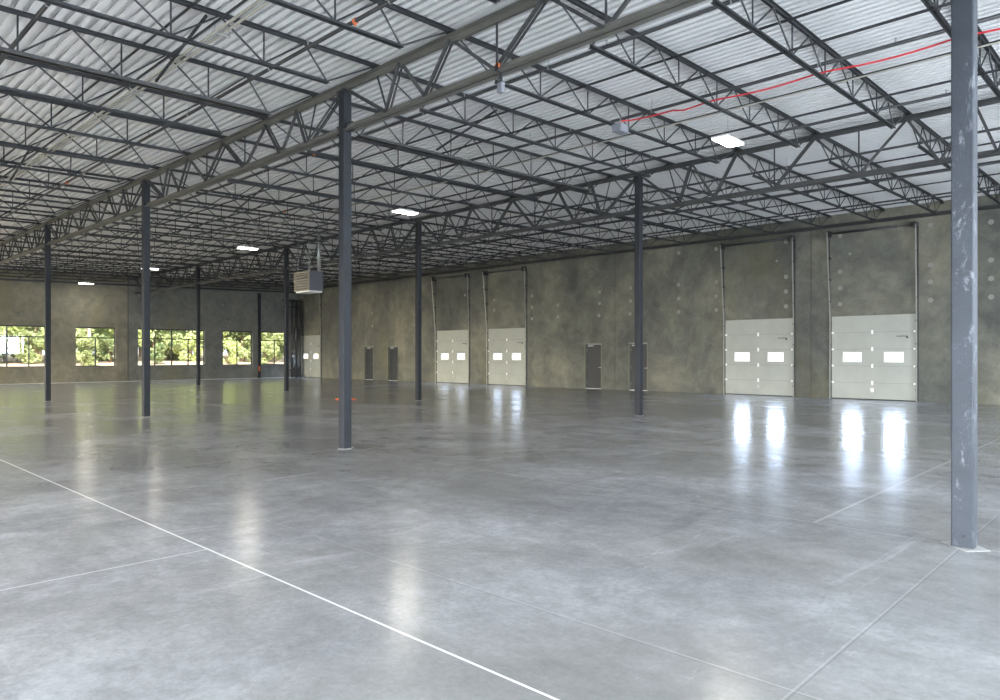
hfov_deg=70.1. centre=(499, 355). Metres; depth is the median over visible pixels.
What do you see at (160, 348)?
shrub
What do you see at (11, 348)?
shrub
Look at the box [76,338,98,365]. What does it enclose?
shrub
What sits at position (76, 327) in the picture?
window
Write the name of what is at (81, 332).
tree
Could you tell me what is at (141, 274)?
joist
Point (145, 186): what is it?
steel column
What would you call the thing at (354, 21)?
pipe
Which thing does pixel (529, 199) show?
joist
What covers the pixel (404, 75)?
joist
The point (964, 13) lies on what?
steel column
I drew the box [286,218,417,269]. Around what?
girder
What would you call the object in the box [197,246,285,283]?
girder
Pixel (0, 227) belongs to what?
joist
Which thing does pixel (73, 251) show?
joist
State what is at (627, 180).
joist
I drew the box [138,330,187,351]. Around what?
tree
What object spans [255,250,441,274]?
joist
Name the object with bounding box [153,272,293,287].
joist
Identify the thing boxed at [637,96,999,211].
girder
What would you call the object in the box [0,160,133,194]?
joist
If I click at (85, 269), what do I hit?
joist
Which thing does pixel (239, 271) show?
joist
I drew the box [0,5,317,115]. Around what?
joist
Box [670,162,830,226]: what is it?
joist
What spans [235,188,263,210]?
diagonal brace
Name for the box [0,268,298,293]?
steel beam
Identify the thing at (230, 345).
shrub
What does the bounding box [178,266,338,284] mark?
joist
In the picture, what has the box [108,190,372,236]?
joist
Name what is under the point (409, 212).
diffuser
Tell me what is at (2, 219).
joist
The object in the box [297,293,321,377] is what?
door
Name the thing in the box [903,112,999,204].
joist
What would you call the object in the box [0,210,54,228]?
joist
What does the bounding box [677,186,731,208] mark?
diagonal brace
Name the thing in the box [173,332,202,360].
shrub
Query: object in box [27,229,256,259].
joist
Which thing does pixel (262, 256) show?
joist
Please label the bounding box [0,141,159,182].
joist
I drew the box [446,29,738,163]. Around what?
joist
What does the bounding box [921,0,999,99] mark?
joist
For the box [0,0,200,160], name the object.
bridging angle
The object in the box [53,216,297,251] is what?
joist
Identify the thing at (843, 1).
bridging angle
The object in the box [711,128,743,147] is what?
light
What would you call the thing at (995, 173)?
bridging angle
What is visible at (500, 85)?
sensor box
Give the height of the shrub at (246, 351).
2.819 m
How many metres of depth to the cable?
11.07 m
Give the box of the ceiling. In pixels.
[0,0,999,283]
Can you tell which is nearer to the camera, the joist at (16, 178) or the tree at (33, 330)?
the joist at (16, 178)
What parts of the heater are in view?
louvre frame, hanger rod, hanger rod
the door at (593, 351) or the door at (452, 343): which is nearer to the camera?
the door at (593, 351)
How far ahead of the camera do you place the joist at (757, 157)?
20.59 m
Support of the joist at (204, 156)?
on the girder at (295, 110)
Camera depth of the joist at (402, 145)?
15.67 m
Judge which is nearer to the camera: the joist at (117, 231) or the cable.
the cable
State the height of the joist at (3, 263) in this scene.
0.715 m
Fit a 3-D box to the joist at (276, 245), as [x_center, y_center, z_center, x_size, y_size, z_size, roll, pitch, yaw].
[-6.116,-4.817,36.240,0.105,0.768,11.640,0,0,44]
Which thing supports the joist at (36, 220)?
on the girder at (129, 212)
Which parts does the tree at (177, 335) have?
crown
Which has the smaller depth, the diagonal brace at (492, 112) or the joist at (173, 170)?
the diagonal brace at (492, 112)
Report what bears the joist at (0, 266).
on the girder
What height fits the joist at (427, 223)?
0.768 m
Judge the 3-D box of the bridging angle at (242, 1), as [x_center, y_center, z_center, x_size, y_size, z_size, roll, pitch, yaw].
[-11.243,-4.140,16.266,54.950,0.039,0.036,0,0,44]
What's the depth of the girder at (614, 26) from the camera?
9.81 m
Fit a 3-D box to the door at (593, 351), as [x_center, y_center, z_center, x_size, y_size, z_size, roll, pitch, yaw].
[4.522,0.505,34.143,1.000,2.190,0.212,0,0,44]
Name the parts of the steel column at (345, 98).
stabiliser plate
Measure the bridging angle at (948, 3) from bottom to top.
0.039 m
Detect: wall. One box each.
[0,268,300,383]
[301,193,999,404]
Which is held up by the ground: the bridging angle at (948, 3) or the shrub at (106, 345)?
the shrub at (106, 345)
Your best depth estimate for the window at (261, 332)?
51.06 m
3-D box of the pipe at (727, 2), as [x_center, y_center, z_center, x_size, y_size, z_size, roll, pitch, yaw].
[-8.023,-4.606,19.621,54.750,0.300,0.076,0,0,44]
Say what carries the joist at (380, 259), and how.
on the girder at (397, 249)
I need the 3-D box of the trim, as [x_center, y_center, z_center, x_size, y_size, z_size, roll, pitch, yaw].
[-23.441,1.594,43.047,0.320,0.012,25.650,0,0,44]
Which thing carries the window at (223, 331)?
in the wall at (175, 308)
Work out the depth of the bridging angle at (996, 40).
14.78 m
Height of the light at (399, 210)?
0.760 m
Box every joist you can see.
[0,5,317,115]
[0,54,267,134]
[0,90,225,152]
[0,121,190,168]
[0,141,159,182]
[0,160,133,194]
[0,175,109,204]
[0,189,89,213]
[0,200,71,221]
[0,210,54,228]
[0,219,40,234]
[0,227,26,238]
[0,245,205,269]
[0,250,191,271]
[0,255,177,274]
[0,259,163,276]
[0,263,152,279]
[0,266,140,281]
[10,241,220,266]
[22,236,239,262]
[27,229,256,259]
[37,0,378,83]
[51,224,276,255]
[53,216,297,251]
[69,208,316,246]
[87,201,338,241]
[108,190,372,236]
[130,179,402,230]
[141,274,292,289]
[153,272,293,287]
[158,167,435,223]
[164,269,335,286]
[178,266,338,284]
[187,153,469,216]
[195,265,367,282]
[206,260,381,280]
[221,136,513,208]
[224,257,401,278]
[237,254,413,276]
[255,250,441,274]
[263,116,559,199]
[265,0,453,48]
[276,245,462,271]
[297,241,485,268]
[312,93,611,191]
[322,236,509,265]
[353,233,535,262]
[371,65,670,177]
[373,225,563,259]
[402,219,592,255]
[436,212,624,251]
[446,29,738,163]
[470,205,659,247]
[511,195,697,243]
[559,0,816,147]
[559,186,737,238]
[611,175,782,232]
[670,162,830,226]
[711,0,909,128]
[737,148,884,220]
[814,131,943,213]
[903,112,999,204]
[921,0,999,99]
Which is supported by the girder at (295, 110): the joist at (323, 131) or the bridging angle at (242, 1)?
the joist at (323, 131)
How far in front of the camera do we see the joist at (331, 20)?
9.35 m
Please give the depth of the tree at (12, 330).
57.08 m
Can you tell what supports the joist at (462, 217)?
on the girder at (492, 233)
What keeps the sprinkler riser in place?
on the floor
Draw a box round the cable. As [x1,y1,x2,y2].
[621,28,999,121]
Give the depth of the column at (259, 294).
49.88 m
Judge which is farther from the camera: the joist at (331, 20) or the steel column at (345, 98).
the steel column at (345, 98)
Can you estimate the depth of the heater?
28.37 m
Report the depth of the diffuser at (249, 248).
27.23 m
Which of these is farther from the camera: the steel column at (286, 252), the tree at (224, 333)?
the tree at (224, 333)
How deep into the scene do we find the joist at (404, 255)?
34.16 m
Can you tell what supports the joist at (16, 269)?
on the girder
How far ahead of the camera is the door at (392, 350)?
45.01 m
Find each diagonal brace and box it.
[9,150,28,181]
[155,14,207,81]
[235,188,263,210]
[436,109,496,150]
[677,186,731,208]
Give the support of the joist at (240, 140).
on the girder at (295, 110)
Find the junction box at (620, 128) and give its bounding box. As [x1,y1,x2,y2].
[612,117,627,134]
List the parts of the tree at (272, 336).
crown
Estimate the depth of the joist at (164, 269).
44.28 m
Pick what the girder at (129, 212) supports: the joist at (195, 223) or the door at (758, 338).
the joist at (195, 223)
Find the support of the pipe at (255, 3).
hanging from the ceiling
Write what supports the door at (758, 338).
in the wall at (571, 304)
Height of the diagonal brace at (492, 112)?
0.449 m
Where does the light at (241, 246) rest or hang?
hanging from the ceiling
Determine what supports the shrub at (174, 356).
on the ground
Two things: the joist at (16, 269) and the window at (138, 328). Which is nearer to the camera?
the joist at (16, 269)
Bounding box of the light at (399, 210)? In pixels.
[392,205,418,214]
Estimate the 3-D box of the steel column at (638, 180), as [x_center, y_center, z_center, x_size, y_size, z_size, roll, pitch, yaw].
[3.675,-1.562,18.872,0.308,6.345,0.403,0,0,-10]
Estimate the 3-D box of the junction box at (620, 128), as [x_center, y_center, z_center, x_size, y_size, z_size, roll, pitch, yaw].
[2.193,-4.250,13.170,0.274,0.300,0.260,0,0,44]
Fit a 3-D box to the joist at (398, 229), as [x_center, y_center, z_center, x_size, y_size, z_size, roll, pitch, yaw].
[-0.869,-4.817,31.204,0.105,0.768,11.640,0,0,44]
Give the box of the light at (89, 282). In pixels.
[79,279,93,284]
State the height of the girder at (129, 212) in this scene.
0.800 m
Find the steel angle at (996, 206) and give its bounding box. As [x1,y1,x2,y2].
[323,204,999,287]
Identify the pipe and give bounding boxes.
[0,0,269,188]
[0,0,396,220]
[0,0,739,267]
[0,3,50,64]
[51,13,999,274]
[111,82,999,277]
[165,127,999,280]
[219,162,999,283]
[267,185,999,285]
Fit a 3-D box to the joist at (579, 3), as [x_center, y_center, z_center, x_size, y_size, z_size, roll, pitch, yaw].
[3.783,-4.584,12.420,0.105,0.715,9.300,0,0,44]
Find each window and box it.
[0,325,43,367]
[76,327,114,366]
[138,328,203,365]
[223,331,251,364]
[261,332,283,364]
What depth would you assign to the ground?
62.99 m
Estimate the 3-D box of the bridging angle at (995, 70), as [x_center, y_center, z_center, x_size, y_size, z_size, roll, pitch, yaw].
[-4.907,-4.346,22.867,54.950,0.039,0.036,0,0,44]
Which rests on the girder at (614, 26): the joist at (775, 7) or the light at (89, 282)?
the joist at (775, 7)
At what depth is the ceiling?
13.92 m
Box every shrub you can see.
[0,338,19,362]
[13,330,43,363]
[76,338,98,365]
[91,333,112,360]
[96,334,113,361]
[141,340,174,363]
[150,339,179,359]
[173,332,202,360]
[223,338,240,363]
[235,335,261,361]
[261,341,279,363]
[275,341,283,358]
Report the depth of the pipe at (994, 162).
22.88 m
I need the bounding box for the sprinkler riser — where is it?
[282,299,301,376]
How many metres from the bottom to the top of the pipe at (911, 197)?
0.274 m
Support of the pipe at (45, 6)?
attached to the ceiling
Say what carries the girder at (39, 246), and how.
on the steel column at (47, 233)
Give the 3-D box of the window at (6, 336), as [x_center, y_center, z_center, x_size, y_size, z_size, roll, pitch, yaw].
[-27.299,-0.500,39.433,0.202,2.360,4.190,0,0,44]
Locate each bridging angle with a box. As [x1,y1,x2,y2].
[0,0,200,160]
[0,0,247,179]
[18,2,950,278]
[20,0,852,269]
[79,68,999,281]
[83,40,999,272]
[195,160,999,286]
[203,141,999,278]
[251,189,999,289]
[254,173,999,282]
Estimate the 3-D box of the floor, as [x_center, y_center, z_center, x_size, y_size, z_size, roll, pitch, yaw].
[-8.292,1.750,19.304,55.500,0.300,39.370,0,0,44]
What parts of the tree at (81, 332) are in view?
crown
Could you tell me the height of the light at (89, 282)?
0.760 m
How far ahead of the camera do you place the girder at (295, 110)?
14.53 m
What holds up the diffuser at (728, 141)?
attached to the light at (727, 140)
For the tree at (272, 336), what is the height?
9.306 m
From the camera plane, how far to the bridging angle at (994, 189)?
25.80 m
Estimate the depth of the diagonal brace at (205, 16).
10.31 m
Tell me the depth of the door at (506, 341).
38.03 m
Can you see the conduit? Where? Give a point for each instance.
(998, 41)
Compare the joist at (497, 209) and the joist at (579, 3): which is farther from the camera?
the joist at (497, 209)
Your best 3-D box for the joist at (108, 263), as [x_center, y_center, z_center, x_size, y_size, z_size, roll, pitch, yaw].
[-18.516,-4.584,33.823,0.105,0.715,9.300,0,0,44]
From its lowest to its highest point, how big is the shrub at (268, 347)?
2.374 m
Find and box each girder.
[0,222,45,264]
[45,177,144,244]
[134,264,195,293]
[142,84,343,207]
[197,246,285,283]
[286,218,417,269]
[340,0,705,131]
[417,173,637,247]
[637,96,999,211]
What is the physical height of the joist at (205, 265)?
0.768 m
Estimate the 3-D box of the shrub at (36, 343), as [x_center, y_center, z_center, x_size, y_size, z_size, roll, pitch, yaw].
[-37.307,-0.577,56.783,2.963,2.819,2.672,0,0,44]
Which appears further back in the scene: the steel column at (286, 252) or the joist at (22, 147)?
the steel column at (286, 252)
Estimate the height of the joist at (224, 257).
0.768 m
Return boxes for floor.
[0,377,999,699]
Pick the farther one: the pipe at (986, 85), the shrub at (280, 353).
the shrub at (280, 353)
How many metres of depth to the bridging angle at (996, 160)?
21.90 m
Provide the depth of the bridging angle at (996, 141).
20.99 m
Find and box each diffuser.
[239,247,257,249]
[392,210,417,214]
[712,136,742,147]
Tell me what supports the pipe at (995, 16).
attached to the ceiling
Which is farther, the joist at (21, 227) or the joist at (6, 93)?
the joist at (21, 227)
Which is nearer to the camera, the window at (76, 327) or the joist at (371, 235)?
the joist at (371, 235)
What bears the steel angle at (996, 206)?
attached to the wall at (571, 304)
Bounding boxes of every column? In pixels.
[43,225,51,400]
[140,180,151,416]
[195,266,199,385]
[258,293,260,377]
[283,248,288,391]
[336,89,353,449]
[414,221,422,400]
[631,175,646,415]
[941,0,989,551]
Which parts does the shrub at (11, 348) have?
stem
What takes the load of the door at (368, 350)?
in the wall at (571, 304)
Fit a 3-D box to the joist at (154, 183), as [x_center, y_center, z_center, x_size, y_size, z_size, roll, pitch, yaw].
[-6.711,-4.584,22.492,0.105,0.715,9.300,0,0,44]
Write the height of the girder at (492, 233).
1.066 m
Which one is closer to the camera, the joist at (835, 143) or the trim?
the joist at (835, 143)
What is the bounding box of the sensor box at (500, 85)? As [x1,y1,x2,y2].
[494,62,504,93]
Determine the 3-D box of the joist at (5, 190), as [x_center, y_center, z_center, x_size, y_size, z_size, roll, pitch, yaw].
[-15.677,-4.378,18.401,0.105,0.715,9.300,0,0,44]
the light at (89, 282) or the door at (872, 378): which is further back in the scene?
the light at (89, 282)
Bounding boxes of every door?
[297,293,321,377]
[364,346,373,379]
[388,346,397,380]
[431,273,469,383]
[482,266,526,385]
[585,343,601,388]
[628,342,647,390]
[720,235,794,396]
[826,221,918,401]
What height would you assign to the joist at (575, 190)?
0.768 m
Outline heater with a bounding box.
[294,233,322,296]
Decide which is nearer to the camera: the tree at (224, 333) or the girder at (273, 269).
the girder at (273, 269)
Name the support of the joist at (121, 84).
on the girder at (295, 110)
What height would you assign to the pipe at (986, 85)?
0.274 m
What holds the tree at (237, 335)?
on the ground
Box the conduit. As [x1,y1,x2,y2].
[176,41,999,249]
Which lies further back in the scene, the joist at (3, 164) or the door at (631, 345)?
the door at (631, 345)
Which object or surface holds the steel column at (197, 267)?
on the floor
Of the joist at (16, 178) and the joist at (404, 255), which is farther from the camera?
the joist at (404, 255)
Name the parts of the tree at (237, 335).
crown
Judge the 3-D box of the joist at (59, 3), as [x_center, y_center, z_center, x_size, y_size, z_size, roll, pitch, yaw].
[-5.184,-4.378,8.330,0.105,0.715,9.300,0,0,44]
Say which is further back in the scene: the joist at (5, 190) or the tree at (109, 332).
the tree at (109, 332)
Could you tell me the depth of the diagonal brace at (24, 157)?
16.65 m
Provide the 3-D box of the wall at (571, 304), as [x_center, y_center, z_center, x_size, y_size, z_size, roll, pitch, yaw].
[5.192,-2.000,33.533,55.350,7.200,0.264,0,0,44]
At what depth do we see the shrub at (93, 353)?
64.53 m
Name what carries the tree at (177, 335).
on the ground
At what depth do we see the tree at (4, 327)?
53.48 m
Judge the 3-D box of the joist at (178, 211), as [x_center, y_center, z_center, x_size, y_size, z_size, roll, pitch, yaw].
[-9.334,-4.584,25.010,0.105,0.715,9.300,0,0,44]
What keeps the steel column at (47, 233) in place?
on the floor
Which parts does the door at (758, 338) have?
vision panel, vision panel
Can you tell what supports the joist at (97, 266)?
on the girder
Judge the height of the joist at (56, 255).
0.715 m
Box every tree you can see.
[0,326,5,338]
[0,326,28,345]
[16,327,43,359]
[76,328,138,361]
[100,329,155,346]
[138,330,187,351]
[161,331,202,360]
[181,331,227,342]
[223,332,268,361]
[261,333,283,361]
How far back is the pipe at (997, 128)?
19.36 m
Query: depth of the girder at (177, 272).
40.23 m
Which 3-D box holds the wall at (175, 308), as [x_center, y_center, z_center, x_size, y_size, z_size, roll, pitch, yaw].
[-28.170,-2.000,38.556,0.256,7.200,39.220,0,0,44]
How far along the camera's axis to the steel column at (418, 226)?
25.11 m
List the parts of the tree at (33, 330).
crown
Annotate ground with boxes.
[0,354,520,366]
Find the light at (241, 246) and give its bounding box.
[237,230,257,249]
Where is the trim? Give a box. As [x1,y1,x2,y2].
[0,377,283,384]

